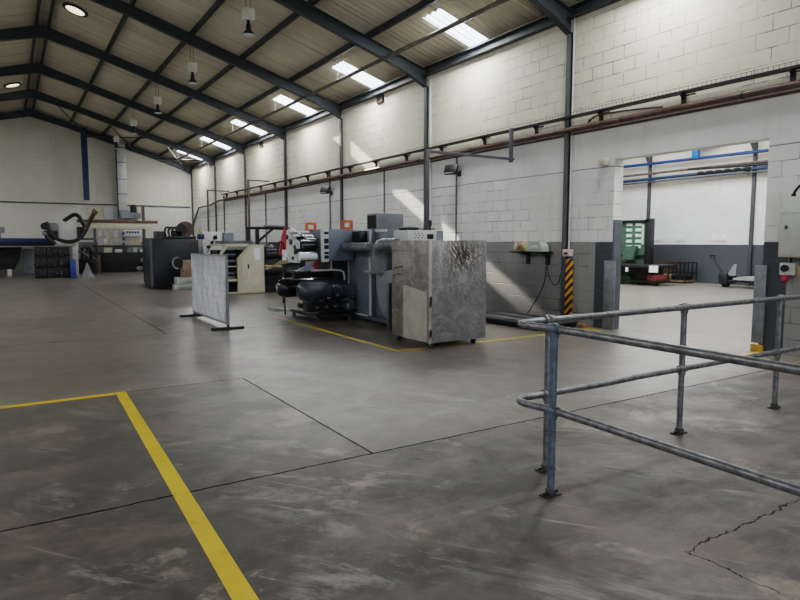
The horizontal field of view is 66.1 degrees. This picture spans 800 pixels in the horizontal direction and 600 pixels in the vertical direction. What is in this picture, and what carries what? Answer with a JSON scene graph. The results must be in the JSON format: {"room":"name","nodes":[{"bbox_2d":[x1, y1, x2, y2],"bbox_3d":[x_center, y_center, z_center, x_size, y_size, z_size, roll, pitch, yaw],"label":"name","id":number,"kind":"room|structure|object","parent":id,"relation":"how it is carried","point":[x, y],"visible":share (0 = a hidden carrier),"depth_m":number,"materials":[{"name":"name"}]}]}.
{"room":"factory workshop","nodes":[
{"label":"factory workshop","id":0,"kind":"room"},
{"bbox_2d":[0,106,192,273],"bbox_3d":[-19.076,-5.799,31.934,16.560,8.750,0.250,-3,6,-32],"label":"wall","id":1,"kind":"structure","parent":0,"point":[41,161],"depth_m":32.61,"materials":[{"name":"paint"}]},
{"bbox_2d":[0,201,189,207],"bbox_3d":[-19.024,-5.051,31.829,15.860,0.060,0.060,-3,6,-32],"label":"pipe","id":2,"kind":"object","parent":1,"relation":"attached to","point":[0,201],"visible":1,"depth_m":33.10,"materials":[{"name":"grey metal"}]},
{"bbox_2d":[88,206,102,218],"bbox_3d":[-16.564,-4.762,33.455,0.720,0.700,0.050,-3,6,-32],"label":"vent panel","id":3,"kind":"object","parent":1,"relation":"attached to","point":[99,209],"visible":0.71,"depth_m":33.48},
{"bbox_2d":[104,207,117,218],"bbox_3d":[-15.925,-4.776,33.867,0.680,0.650,0.040,-3,6,-32],"label":"board","id":4,"kind":"object","parent":1,"relation":"attached to","point":[109,212],"visible":1,"depth_m":33.85,"materials":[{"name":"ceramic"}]},
{"bbox_2d":[0,0,580,164],"bbox_3d":[-6.848,-6.835,12.537,17.200,2.650,45.500,-3,6,-32],"label":"ceiling","id":5,"kind":"structure","parent":0,"point":[303,42],"depth_m":18.56,"materials":[{"name":"metal"}]},
{"bbox_2d":[4,82,20,87],"bbox_3d":[-16.508,-9.164,26.205,0.665,0.245,0.680,-3,6,-32],"label":"rooflight","id":6,"kind":"object","parent":5,"relation":"attached to","point":[14,84],"visible":1,"depth_m":26.11,"materials":[{"name":"white glass"}]},
{"bbox_2d":[62,2,87,16],"bbox_3d":[-9.367,-8.372,17.746,0.665,0.245,0.680,-3,6,-32],"label":"rooflight","id":7,"kind":"object","parent":5,"relation":"attached to","point":[74,9],"visible":1,"depth_m":17.68,"materials":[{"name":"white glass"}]},
{"bbox_2d":[115,138,140,218],"bbox_3d":[-15.018,-6.660,33.875,1.150,4.300,0.540,-3,6,-32],"label":"duct","id":8,"kind":"object","parent":5,"relation":"hanging from","point":[120,157],"visible":0.9,"depth_m":33.61,"materials":[{"name":"grey metal"}]},
{"bbox_2d":[200,136,230,148],"bbox_3d":[-8.762,-7.478,29.398,1.420,0.474,0.720,-3,6,-32],"label":"window","id":9,"kind":"structure","parent":5,"relation":"attached to","point":[203,137],"depth_m":29.35,"materials":[{"name":"white"}]},
{"bbox_2d":[231,119,266,134],"bbox_3d":[-6.190,-7.098,25.363,1.420,0.474,0.720,-3,6,-32],"label":"window","id":10,"kind":"structure","parent":5,"relation":"attached to","point":[236,122],"depth_m":25.33,"materials":[{"name":"white"}]},
{"bbox_2d":[332,62,383,88],"bbox_3d":[-1.154,-6.352,17.461,1.420,0.474,0.720,-3,6,-32],"label":"window","id":11,"kind":"structure","parent":5,"relation":"attached to","point":[343,67],"depth_m":17.42,"materials":[{"name":"white"}]},
{"bbox_2d":[422,9,487,46],"bbox_3d":[1.284,-5.992,13.637,1.420,0.474,0.720,-3,6,-32],"label":"window","id":12,"kind":"structure","parent":5,"relation":"attached to","point":[462,32],"depth_m":13.60,"materials":[{"name":"white"}]},
{"bbox_2d":[297,106,316,114],"bbox_3d":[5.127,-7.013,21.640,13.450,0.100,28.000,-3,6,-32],"label":"window","id":13,"kind":"structure","parent":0,"point":[306,110],"depth_m":23.04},
{"bbox_2d":[0,271,799,599],"bbox_3d":[-1.062,0.121,16.822,30.260,0.200,46.000,-3,6,-32],"label":"floor","id":14,"kind":"structure","parent":0,"point":[326,465],"depth_m":4.63,"materials":[{"name":"concrete"}]},
{"bbox_2d":[0,227,52,275],"bbox_3d":[-19.686,-2.254,28.698,6.600,2.300,1.500,-3,6,-32],"label":"machine","id":15,"kind":"object","parent":14,"relation":"on","point":[10,248],"visible":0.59,"depth_m":29.17,"materials":[{"name":"blue paint"}]},
{"bbox_2d":[0,393,115,408],"bbox_3d":[-6.322,1.192,4.387,7.886,0.001,0.100,-3,6,-33],"label":"floor line","id":16,"kind":"structure","parent":14,"relation":"on","point":[108,394],"depth_m":6.23,"materials":[{"name":"yellow paint"}]},
{"bbox_2d":[40,209,97,276],"bbox_3d":[-15.155,-2.637,28.327,2.363,3.132,0.685,-3,6,-30],"label":"machine","id":17,"kind":"object","parent":14,"relation":"on","point":[67,230],"visible":0.98,"depth_m":28.21,"materials":[{"name":"white metal"}]},
{"bbox_2d":[70,259,75,277],"bbox_3d":[-14.592,-1.398,27.445,0.240,0.830,0.234,-3,6,-32],"label":"drum","id":18,"kind":"object","parent":14,"relation":"on","point":[72,261],"visible":1,"depth_m":27.37,"materials":[{"name":"plastic"}]},
{"bbox_2d":[80,263,95,277],"bbox_3d":[-13.975,-1.327,27.488,0.680,0.680,0.663,-3,6,-32],"label":"cloth cover","id":19,"kind":"object","parent":14,"relation":"on","point":[87,273],"visible":0.99,"depth_m":27.37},
{"bbox_2d":[79,245,97,273],"bbox_3d":[-14.685,-1.858,28.928,0.852,1.467,0.335,-3,6,-32],"label":"gear","id":20,"kind":"object","parent":14,"relation":"on","point":[92,263],"visible":0.84,"depth_m":28.87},
{"bbox_2d":[0,109,193,235],"bbox_3d":[-18.898,-5.584,31.729,16.020,8.360,0.150,-3,6,-32],"label":"frame","id":21,"kind":"object","parent":14,"relation":"on","point":[25,112],"visible":0.87,"depth_m":32.86,"materials":[{"name":"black metal"}]},
{"bbox_2d":[95,255,100,272],"bbox_3d":[-15.643,-1.876,31.875,0.220,0.950,0.250,-3,6,-32],"label":"carton","id":22,"kind":"object","parent":14,"relation":"on","point":[98,256],"visible":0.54,"depth_m":31.78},
{"bbox_2d":[0,89,216,231],"bbox_3d":[-16.331,-5.204,27.702,16.020,8.360,0.150,-3,6,-32],"label":"frame","id":23,"kind":"object","parent":14,"relation":"on","point":[29,93],"visible":0.96,"depth_m":28.91,"materials":[{"name":"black metal"}]},
{"bbox_2d":[0,106,203,169],"bbox_3d":[-15.411,-8.157,30.842,10.155,2.210,4.765,-3,6,-32],"label":"roof bracing","id":24,"kind":"structure","parent":23,"relation":"attached to","point":[58,106],"depth_m":31.60,"materials":[{"name":"black metal"}]},
{"bbox_2d":[80,127,89,199],"bbox_3d":[-16.708,-7.205,32.627,0.280,3.780,0.200,-3,6,-32],"label":"column","id":25,"kind":"structure","parent":24,"relation":"attached to","point":[84,151],"depth_m":32.55,"materials":[{"name":"metal"}]},
{"bbox_2d":[77,206,157,256],"bbox_3d":[-15.221,-3.320,33.340,4.000,3.550,0.190,-3,6,-32],"label":"beam","id":26,"kind":"structure","parent":14,"relation":"on","point":[142,224],"depth_m":33.28,"materials":[{"name":"metal"}]},
{"bbox_2d":[93,245,142,271],"bbox_3d":[-14.945,-2.210,32.913,2.500,1.420,0.700,-3,6,-32],"label":"bench","id":27,"kind":"object","parent":14,"relation":"on","point":[111,261],"visible":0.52,"depth_m":32.62,"materials":[{"name":"black metal"}]},
{"bbox_2d":[96,229,141,244],"bbox_3d":[-15.111,-3.388,33.160,2.200,0.880,0.280,-3,6,-32],"label":"rack","id":28,"kind":"object","parent":27,"relation":"on","point":[104,236],"visible":0.98,"depth_m":33.16,"materials":[{"name":"beige metal"}]},
{"bbox_2d":[0,62,246,240],"bbox_3d":[-13.765,-4.824,23.676,16.020,8.360,0.150,-3,6,-32],"label":"frame","id":29,"kind":"object","parent":14,"relation":"on","point":[29,68],"visible":0.95,"depth_m":24.84,"materials":[{"name":"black metal"}]},
{"bbox_2d":[130,113,137,133],"bbox_3d":[-10.973,-7.366,25.335,0.270,1.009,0.270,-3,6,-32],"label":"lamp","id":30,"kind":"object","parent":29,"relation":"hanging from","point":[133,123],"visible":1,"depth_m":25.30,"materials":[{"name":"grey metal"}]},
{"bbox_2d":[190,0,620,169],"bbox_3d":[-0.130,-5.918,16.847,0.150,0.220,45.400,-3,6,-32],"label":"beam","id":31,"kind":"structure","parent":29,"relation":"attached to","point":[584,7],"depth_m":14.64,"materials":[{"name":"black metal"}]},
{"bbox_2d":[0,24,286,225],"bbox_3d":[-11.198,-4.445,19.649,16.020,8.360,0.150,-3,6,-32],"label":"frame","id":32,"kind":"object","parent":14,"relation":"on","point":[35,31],"visible":0.94,"depth_m":20.75,"materials":[{"name":"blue metal"}]},
{"bbox_2d":[153,90,161,113],"bbox_3d":[-8.407,-6.986,21.308,0.270,1.009,0.270,-3,6,-32],"label":"lamp","id":33,"kind":"object","parent":32,"relation":"hanging from","point":[157,100],"visible":1,"depth_m":21.27,"materials":[{"name":"grey metal"}]},
{"bbox_2d":[142,238,198,288],"bbox_3d":[-8.597,-1.409,22.557,1.550,1.710,3.440,-3,6,-32],"label":"tall cabinet","id":34,"kind":"object","parent":14,"relation":"on","point":[158,254],"visible":0.84,"depth_m":21.02,"materials":[{"name":"metal"}]},
{"bbox_2d":[155,221,195,238],"bbox_3d":[-7.962,-2.458,21.697,1.250,0.620,1.000,-3,6,-32],"label":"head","id":35,"kind":"object","parent":34,"relation":"on","point":[183,230],"visible":0.98,"depth_m":21.42},
{"bbox_2d":[171,257,191,290],"bbox_3d":[-7.321,-0.908,20.706,0.780,1.119,0.600,-3,6,-32],"label":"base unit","id":36,"kind":"object","parent":14,"relation":"on","point":[180,283],"visible":0.88,"depth_m":20.47,"materials":[{"name":"white metal"}]},
{"bbox_2d":[180,260,191,276],"bbox_3d":[-7.193,-1.062,20.743,0.350,0.580,0.350,-3,6,-32],"label":"box","id":37,"kind":"object","parent":36,"relation":"on","point":[185,270],"visible":0.66,"depth_m":20.58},
{"bbox_2d":[116,391,258,599],"bbox_3d":[-0.396,1.390,2.293,0.127,0.001,10.064,-3,6,-31],"label":"floor line","id":38,"kind":"structure","parent":14,"relation":"on","point":[229,573],"depth_m":3.58,"materials":[{"name":"yellow paint"}]},
{"bbox_2d":[179,253,243,330],"bbox_3d":[-3.817,-0.231,12.243,0.600,1.360,2.530,-3,6,-32],"label":"screen","id":39,"kind":"object","parent":14,"relation":"on","point":[209,272],"visible":1,"depth_m":11.98,"materials":[{"name":"white fabric"}]},
{"bbox_2d":[197,226,233,253],"bbox_3d":[-7.067,-1.700,23.351,1.350,2.200,1.100,-3,6,-32],"label":"machine","id":40,"kind":"object","parent":14,"relation":"on","point":[205,239],"visible":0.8,"depth_m":23.04,"materials":[{"name":"metal"}]},
{"bbox_2d":[90,0,343,228],"bbox_3d":[-8.632,-4.065,15.623,16.020,8.360,0.150,-3,6,-32],"label":"frame","id":41,"kind":"object","parent":14,"relation":"on","point":[120,6],"visible":0.97,"depth_m":17.71,"materials":[{"name":"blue metal"}]},
{"bbox_2d":[187,46,197,83],"bbox_3d":[-5.840,-6.606,17.282,0.270,1.009,0.270,-3,6,-32],"label":"lamp","id":42,"kind":"object","parent":41,"relation":"hanging from","point":[191,67],"visible":1,"depth_m":17.24,"materials":[{"name":"grey metal"}]},
{"bbox_2d":[159,0,438,155],"bbox_3d":[-1.497,-6.447,15.925,0.070,0.145,45.400,-3,6,-32],"label":"roof purlin","id":43,"kind":"structure","parent":41,"relation":"attached to","point":[423,4],"depth_m":16.42,"materials":[{"name":"black metal"}]},
{"bbox_2d":[206,190,228,231],"bbox_3d":[-8.683,-3.197,29.376,1.140,4.050,0.240,-3,6,-32],"label":"gantry","id":44,"kind":"object","parent":14,"relation":"on","point":[206,190],"visible":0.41,"depth_m":29.02,"materials":[{"name":"metal"}]},
{"bbox_2d":[210,240,264,293],"bbox_3d":[-5.197,-1.056,19.393,1.460,1.660,1.360,-3,6,-32],"label":"machine","id":45,"kind":"object","parent":14,"relation":"on","point":[246,274],"visible":0.77,"depth_m":19.02,"materials":[{"name":"beige metal"}]},
{"bbox_2d":[247,179,268,240],"bbox_3d":[-5.726,-2.788,24.876,0.990,4.080,0.240,-3,6,-32],"label":"gantry","id":46,"kind":"object","parent":14,"relation":"on","point":[248,180],"visible":0.41,"depth_m":24.55,"materials":[{"name":"metal"}]},
{"bbox_2d":[245,225,304,291],"bbox_3d":[-4.048,-1.418,20.365,1.572,2.200,2.459,-3,6,-32],"label":"black winder","id":47,"kind":"object","parent":14,"relation":"on","point":[272,275],"visible":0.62,"depth_m":19.67,"materials":[{"name":"metal"}]},
{"bbox_2d":[264,260,289,314],"bbox_3d":[-2.643,-0.270,13.456,0.680,1.210,0.098,-3,6,-32],"label":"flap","id":48,"kind":"object","parent":14,"relation":"on","point":[281,262],"visible":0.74,"depth_m":13.43,"materials":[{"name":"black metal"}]},
{"bbox_2d":[267,306,289,311],"bbox_3d":[-2.818,0.198,14.461,0.450,0.090,0.500,-3,6,-32],"label":"ramp","id":49,"kind":"object","parent":14,"relation":"on","point":[275,309],"visible":0.75,"depth_m":14.25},
{"bbox_2d":[277,227,286,302],"bbox_3d":[-3.065,-0.908,16.024,0.329,2.000,0.172,-3,6,-32],"label":"guard","id":50,"kind":"object","parent":14,"relation":"on","point":[281,251],"visible":0.73,"depth_m":15.99,"materials":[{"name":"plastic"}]},
{"bbox_2d":[272,316,398,351],"bbox_3d":[-1.375,0.554,11.161,0.070,0.001,5.050,-3,6,-32],"label":"floor line","id":51,"kind":"structure","parent":14,"relation":"on","point":[272,316],"depth_m":10.56,"materials":[{"name":"yellow paint"}]},
{"bbox_2d":[273,0,427,227],"bbox_3d":[-6.065,-3.685,11.596,16.020,8.360,0.150,-3,6,-32],"label":"frame","id":52,"kind":"object","parent":14,"relation":"on","point":[303,8],"visible":0.89,"depth_m":14.65,"materials":[{"name":"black metal"}]},
{"bbox_2d":[24,0,40,108],"bbox_3d":[-6.960,-7.971,12.299,0.070,0.145,45.400,-3,6,-32],"label":"roof purlin","id":53,"kind":"structure","parent":52,"relation":"attached to","point":[38,1],"depth_m":21.09,"materials":[{"name":"black metal"}]},
{"bbox_2d":[32,0,55,109],"bbox_3d":[-6.673,-7.988,12.480,0.070,0.145,45.400,-3,6,-32],"label":"roof purlin","id":54,"kind":"structure","parent":52,"relation":"attached to","point":[52,5],"depth_m":21.20,"materials":[{"name":"black metal"}]},
{"bbox_2d":[69,0,136,122],"bbox_3d":[-5.271,-7.571,13.413,0.070,0.145,45.400,-3,6,-32],"label":"roof purlin","id":55,"kind":"structure","parent":52,"relation":"attached to","point":[132,2],"depth_m":19.99,"materials":[{"name":"black metal"}]},
{"bbox_2d":[242,7,254,36],"bbox_3d":[-3.274,-6.227,13.255,0.270,1.009,0.270,-3,6,-32],"label":"lamp","id":56,"kind":"object","parent":52,"relation":"hanging from","point":[248,14],"visible":1,"depth_m":13.21,"materials":[{"name":"white metal"}]},
{"bbox_2d":[171,0,509,162],"bbox_3d":[-0.864,-6.118,15.825,0.095,0.350,44.500,-3,6,-32],"label":"pipe","id":57,"kind":"object","parent":52,"relation":"hanging from","point":[498,2],"visible":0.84,"depth_m":15.33,"materials":[{"name":"black metal"}]},
{"bbox_2d":[221,60,799,197],"bbox_3d":[-0.701,-3.989,17.914,0.170,0.289,30.500,-3,6,-32],"label":"cable tray","id":58,"kind":"object","parent":52,"relation":"attached to","point":[792,70],"visible":0.98,"depth_m":11.15,"materials":[{"name":"black metal"}]},
{"bbox_2d":[276,213,442,329],"bbox_3d":[-0.819,-0.661,12.390,2.352,2.190,3.546,-3,6,-32],"label":"machine","id":59,"kind":"object","parent":14,"relation":"on","point":[350,275],"visible":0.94,"depth_m":12.47,"materials":[{"name":"grey metal"}]},
{"bbox_2d":[419,128,514,229],"bbox_3d":[1.405,-2.470,12.344,2.350,2.120,0.240,-3,6,-32],"label":"gantry","id":60,"kind":"object","parent":59,"relation":"on","point":[427,152],"visible":0.94,"depth_m":11.84,"materials":[{"name":"metal"}]},
{"bbox_2d":[392,240,486,347],"bbox_3d":[0.610,-0.140,9.841,1.096,1.630,1.086,-3,6,-32],"label":"tall cabinet","id":61,"kind":"object","parent":14,"relation":"on","point":[439,286],"visible":1,"depth_m":9.43,"materials":[{"name":"grey metal"}]},
{"bbox_2d":[399,329,587,350],"bbox_3d":[1.720,0.646,10.180,4.100,0.001,0.070,-3,6,-32],"label":"floor line","id":62,"kind":"structure","parent":14,"relation":"on","point":[585,329],"depth_m":9.82,"materials":[{"name":"yellow paint"}]},
{"bbox_2d":[486,310,578,330],"bbox_3d":[2.334,0.396,12.231,1.050,0.115,2.200,-3,6,-32],"label":"pallet","id":63,"kind":"object","parent":14,"relation":"on","point":[511,319],"visible":0.55,"depth_m":12.15,"materials":[{"name":"black metal"}]},
{"bbox_2d":[528,0,573,315],"bbox_3d":[-3.499,-3.305,7.570,16.020,8.360,0.150,-3,6,-32],"label":"frame","id":64,"kind":"object","parent":14,"relation":"on","point":[557,11],"visible":0.94,"depth_m":11.79,"materials":[{"name":"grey metal"}]},
{"bbox_2d":[193,80,799,226],"bbox_3d":[-2.325,-3.454,20.576,0.143,1.388,36.631,-3,6,-32],"label":"pipe","id":65,"kind":"object","parent":64,"relation":"attached to","point":[793,84],"visible":0.98,"depth_m":11.27,"materials":[{"name":"metal"}]},
{"bbox_2d":[587,106,662,123],"bbox_3d":[3.878,-3.238,10.710,0.030,0.166,1.566,-3,6,-32],"label":"pipe","id":66,"kind":"object","parent":65,"relation":"attached to","point":[593,117],"visible":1,"depth_m":10.67,"materials":[{"name":"metal"}]},
{"bbox_2d":[602,220,621,329],"bbox_3d":[3.918,-0.462,11.287,0.235,2.000,0.250,-3,6,-32],"label":"guard","id":67,"kind":"object","parent":14,"relation":"on","point":[612,269],"visible":1,"depth_m":11.23,"materials":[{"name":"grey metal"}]},
{"bbox_2d":[645,156,651,218],"bbox_3d":[10.157,-4.033,25.722,0.900,6.400,0.120,-3,6,-32],"label":"wall column","id":68,"kind":"structure","parent":14,"relation":"on","point":[649,159],"depth_m":25.85,"materials":[{"name":"metal"}]},
{"bbox_2d":[620,219,676,285],"bbox_3d":[9.179,-1.883,23.696,2.230,2.500,3.300,-3,6,-32],"label":"press","id":69,"kind":"object","parent":14,"relation":"on","point":[637,249],"visible":0.91,"depth_m":23.95,"materials":[{"name":"paint"}]},
{"bbox_2d":[516,294,799,498],"bbox_3d":[4.550,0.714,3.585,6.164,1.102,5.039,-3,6,-32],"label":"railing","id":70,"kind":"object","parent":14,"relation":"on","point":[548,323],"visible":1,"depth_m":3.86,"materials":[{"name":"metal"}]},
{"bbox_2d":[653,261,679,279],"bbox_3d":[10.698,-1.135,24.764,0.800,0.810,0.690,-3,6,-32],"label":"metal stillage","id":71,"kind":"object","parent":14,"relation":"on","point":[660,262],"visible":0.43,"depth_m":24.66,"materials":[{"name":"brown metal"}]},
{"bbox_2d":[667,262,697,283],"bbox_3d":[11.086,-1.078,24.155,0.800,0.810,0.740,-3,6,-32],"label":"metal stillage","id":72,"kind":"object","parent":14,"relation":"on","point":[684,279],"visible":0.99,"depth_m":24.00,"materials":[{"name":"black metal"}]},
{"bbox_2d":[709,255,753,286],"bbox_3d":[11.903,-1.004,21.603,0.650,1.141,2.023,-3,6,-32],"label":"truck","id":73,"kind":"object","parent":14,"relation":"on","point":[725,279],"visible":0.66,"depth_m":21.71,"materials":[{"name":"black metal"}]},
{"bbox_2d":[733,276,753,280],"bbox_3d":[12.254,-0.735,21.214,0.800,0.120,1.150,-3,6,-32],"label":"sheets","id":74,"kind":"object","parent":73,"relation":"on","point":[747,278],"visible":0.53,"depth_m":21.16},
{"bbox_2d":[746,142,757,285],"bbox_3d":[12.472,-3.691,22.091,0.900,6.400,0.120,-3,6,-32],"label":"wall column","id":75,"kind":"structure","parent":14,"relation":"on","point":[754,146],"depth_m":22.33,"materials":[{"name":"metal"}]},
{"bbox_2d":[750,265,767,351],"bbox_3d":[5.257,0.125,9.007,0.045,1.260,0.170,-3,6,-32],"label":"guard","id":76,"kind":"object","parent":14,"relation":"on","point":[761,271],"visible":0.98,"depth_m":8.99,"materials":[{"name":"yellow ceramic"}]},
{"bbox_3d":[-15.555,-1.004,27.582,1.460,0.020,0.700,-3,6,-32],"label":"crate base","id":77,"kind":"object","parent":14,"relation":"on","visible":0},
{"bbox_2d":[35,267,46,277],"bbox_3d":[-15.941,-1.210,27.311,0.450,0.440,0.620,-3,6,-32],"label":"crate","id":78,"kind":"object","parent":77,"relation":"on","point":[39,272],"visible":0.97,"depth_m":27.07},
{"bbox_2d":[34,257,46,267],"bbox_3d":[-15.941,-1.668,27.268,0.450,0.440,0.620,-3,6,-32],"label":"crate","id":79,"kind":"object","parent":78,"relation":"on","point":[40,262],"visible":1,"depth_m":27.03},
{"bbox_2d":[33,247,45,256],"bbox_3d":[-15.941,-2.126,27.225,0.450,0.440,0.620,-3,6,-32],"label":"crate","id":80,"kind":"object","parent":79,"relation":"on","point":[38,251],"visible":1,"depth_m":26.97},
{"bbox_2d":[47,267,58,277],"bbox_3d":[-15.553,-1.233,27.556,0.450,0.440,0.620,-3,6,-32],"label":"crate","id":81,"kind":"object","parent":77,"relation":"on","point":[52,272],"visible":1,"depth_m":27.32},
{"bbox_2d":[46,257,58,266],"bbox_3d":[-15.553,-1.691,27.513,0.450,0.440,0.620,-3,6,-32],"label":"crate","id":82,"kind":"object","parent":81,"relation":"on","point":[51,261],"visible":0.91,"depth_m":27.27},
{"bbox_2d":[46,247,57,256],"bbox_3d":[-15.553,-2.149,27.470,0.450,0.440,0.620,-3,6,-32],"label":"crate","id":83,"kind":"object","parent":82,"relation":"on","point":[50,251],"visible":0.92,"depth_m":27.22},
{"bbox_2d":[58,267,69,277],"bbox_3d":[-15.164,-1.256,27.802,0.450,0.440,0.620,-3,6,-32],"label":"crate","id":84,"kind":"object","parent":77,"relation":"on","point":[63,271],"visible":0.87,"depth_m":27.55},
{"bbox_2d":[58,257,69,266],"bbox_3d":[-15.164,-1.714,27.759,0.450,0.440,0.620,-3,6,-32],"label":"crate","id":85,"kind":"object","parent":84,"relation":"on","point":[62,261],"visible":0.84,"depth_m":27.51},
{"bbox_2d":[58,247,69,256],"bbox_3d":[-15.164,-2.172,27.715,0.450,0.440,0.620,-3,6,-32],"label":"crate","id":86,"kind":"object","parent":85,"relation":"on","point":[62,251],"visible":0.93,"depth_m":27.46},
{"bbox_2d":[192,0,799,356],"bbox_3d":[0.044,-3.081,17.224,0.240,6.100,46.000,-3,6,-32],"label":"wall","id":87,"kind":"structure","parent":0,"point":[625,49],"depth_m":12.38,"materials":[{"name":"brick"}]},
{"bbox_2d":[285,135,287,229],"bbox_3d":[-4.392,-3.513,23.933,0.050,5.700,0.070,-3,6,-32],"label":"conduit","id":88,"kind":"object","parent":87,"relation":"attached to","point":[285,135],"visible":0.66,"depth_m":23.81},
{"bbox_2d":[320,186,332,194],"bbox_3d":[-2.463,-3.655,20.573,0.354,0.274,0.316,3,6,29],"label":"floodlight","id":89,"kind":"object","parent":87,"relation":"attached to","point":[324,190],"visible":1,"depth_m":20.48,"materials":[{"name":"black metal"}]},
{"bbox_2d":[329,173,330,228],"bbox_3d":[-2.358,-2.340,20.819,0.055,3.950,0.080,-3,6,-32],"label":"conduit","id":90,"kind":"object","parent":87,"relation":"attached to","point":[329,173],"visible":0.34,"depth_m":20.72,"materials":[{"name":"grey metal"}]},
{"bbox_2d":[383,171,385,212],"bbox_3d":[-0.454,-1.905,17.851,0.050,3.640,0.070,-3,6,-32],"label":"conduit","id":91,"kind":"object","parent":87,"relation":"attached to","point":[384,181],"visible":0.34,"depth_m":17.72,"materials":[{"name":"grey metal"}]},
{"bbox_2d":[429,79,432,219],"bbox_3d":[0.774,-2.747,15.818,0.060,5.700,0.090,-3,6,-32],"label":"conduit","id":92,"kind":"object","parent":87,"relation":"attached to","point":[430,80],"visible":0.63,"depth_m":15.66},
{"bbox_2d":[443,164,460,176],"bbox_3d":[1.261,-3.104,14.730,0.354,0.274,0.316,3,6,29],"label":"floodlight","id":93,"kind":"object","parent":87,"relation":"attached to","point":[451,169],"visible":1,"depth_m":14.64,"materials":[{"name":"black metal"}]},
{"bbox_2d":[455,157,456,239],"bbox_3d":[1.368,-1.635,14.993,0.050,3.640,0.070,-3,6,-32],"label":"conduit","id":94,"kind":"object","parent":87,"relation":"attached to","point":[456,157],"visible":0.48,"depth_m":14.92,"materials":[{"name":"grey metal"}]},
{"bbox_2d":[509,251,553,264],"bbox_3d":[2.695,-0.872,12.711,0.320,0.270,0.980,-3,6,-32],"label":"wall shelf","id":95,"kind":"object","parent":87,"relation":"attached to","point":[527,253],"visible":0.96,"depth_m":12.50,"materials":[{"name":"black metal"}]},
{"bbox_2d":[513,241,528,250],"bbox_3d":[2.545,-1.128,12.888,0.221,0.206,0.320,-3,6,-32],"label":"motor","id":96,"kind":"object","parent":95,"relation":"on","point":[518,246],"visible":0.82,"depth_m":12.82,"materials":[{"name":"beige metal"}]},
{"bbox_2d":[524,242,548,251],"bbox_3d":[2.775,-1.088,12.551,0.215,0.190,0.500,-3,6,-32],"label":"scale","id":97,"kind":"object","parent":95,"relation":"on","point":[532,246],"visible":0.95,"depth_m":12.40,"materials":[{"name":"plastic"}]},
{"bbox_2d":[562,249,573,256],"bbox_3d":[3.271,-0.920,11.991,0.110,0.140,0.200,-3,6,-32],"label":"box","id":98,"kind":"object","parent":87,"relation":"attached to","point":[566,252],"visible":1,"depth_m":11.93,"materials":[{"name":"plastic"}]},
{"bbox_2d":[564,259,572,314],"bbox_3d":[3.294,-0.220,12.078,0.050,1.170,0.250,-3,6,-32],"label":"board","id":99,"kind":"object","parent":87,"relation":"attached to","point":[569,262],"visible":0.6,"depth_m":12.02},
{"bbox_2d":[568,18,576,248],"bbox_3d":[3.298,-3.147,11.798,0.047,4.350,0.064,-3,6,-32],"label":"conduit","id":100,"kind":"object","parent":87,"relation":"attached to","point":[574,34],"visible":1,"depth_m":11.79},
{"bbox_2d":[598,158,608,165],"bbox_3d":[3.687,-2.498,11.156,0.140,0.120,0.160,-3,6,-32],"label":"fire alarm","id":101,"kind":"object","parent":87,"relation":"attached to","point":[601,162],"visible":1,"depth_m":11.11,"materials":[{"name":"beige plastic"}]},
{"bbox_2d":[778,196,799,257],"bbox_3d":[5.510,-0.991,8.320,0.240,0.830,0.640,-3,6,-32],"label":"upper cabinet","id":102,"kind":"object","parent":87,"relation":"attached to","point":[789,230],"visible":1,"depth_m":8.42,"materials":[{"name":"beige metal"}]},
{"bbox_2d":[779,257,799,281],"bbox_3d":[5.451,-0.415,8.527,0.175,0.354,0.320,-3,6,-32],"label":"switch","id":103,"kind":"object","parent":87,"relation":"attached to","point":[786,269],"visible":1,"depth_m":8.53,"materials":[{"name":"white plastic"}]},
{"bbox_2d":[620,141,768,285],"bbox_3d":[10.889,-4.071,25.591,0.200,6.500,28.000,-3,6,-32],"label":"wall","id":104,"kind":"structure","parent":0,"point":[697,209],"depth_m":23.97,"materials":[{"name":"paint"}]},
{"bbox_2d":[623,165,767,182],"bbox_3d":[11.188,-4.928,24.511,0.353,0.190,14.001,-3,6,-32],"label":"pipe","id":105,"kind":"object","parent":104,"relation":"attached to","point":[765,166],"visible":0.57,"depth_m":24.38,"materials":[{"name":"metal"}]},
{"bbox_2d":[687,162,767,174],"bbox_3d":[12.072,-4.877,22.759,0.198,0.322,3.103,-3,6,-32],"label":"bundle","id":106,"kind":"object","parent":105,"relation":"on","point":[745,166],"visible":0.96,"depth_m":22.71,"materials":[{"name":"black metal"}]},
{"bbox_2d":[623,159,767,177],"bbox_3d":[11.192,-5.152,24.492,0.344,0.120,14.000,-3,6,-32],"label":"pipe","id":107,"kind":"object","parent":104,"relation":"attached to","point":[758,161],"visible":0.56,"depth_m":24.37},
{"bbox_2d":[623,170,767,184],"bbox_3d":[11.198,-4.809,24.528,0.329,0.100,14.000,-3,6,-32],"label":"pipe","id":108,"kind":"object","parent":104,"relation":"attached to","point":[749,172],"visible":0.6,"depth_m":23.66,"materials":[{"name":"grey metal"}]},
{"bbox_2d":[623,148,768,167],"bbox_3d":[11.188,-5.540,24.453,0.353,0.200,14.001,-3,6,-32],"label":"pipe","id":109,"kind":"object","parent":104,"relation":"attached to","point":[760,150],"visible":0.6,"depth_m":23.55,"materials":[{"name":"metal"}]},
{"bbox_3d":[5.282,-2.174,-6.504,16.320,8.750,0.250,-3,6,-32],"label":"wall","id":110,"kind":"structure","parent":0,"visible":0},
{"bbox_2d":[102,0,224,134],"bbox_3d":[-3.963,-7.181,14.284,0.070,0.145,45.400,-3,6,-32],"label":"roof purlin","id":111,"kind":"structure","parent":110,"relation":"attached to","point":[218,3],"depth_m":18.83,"materials":[{"name":"black metal"}]},
{"bbox_2d":[131,0,319,145],"bbox_3d":[-2.764,-6.824,15.082,0.070,0.145,45.400,-3,6,-32],"label":"roof purlin","id":112,"kind":"structure","parent":110,"relation":"attached to","point":[293,16],"depth_m":17.62,"materials":[{"name":"black metal"}]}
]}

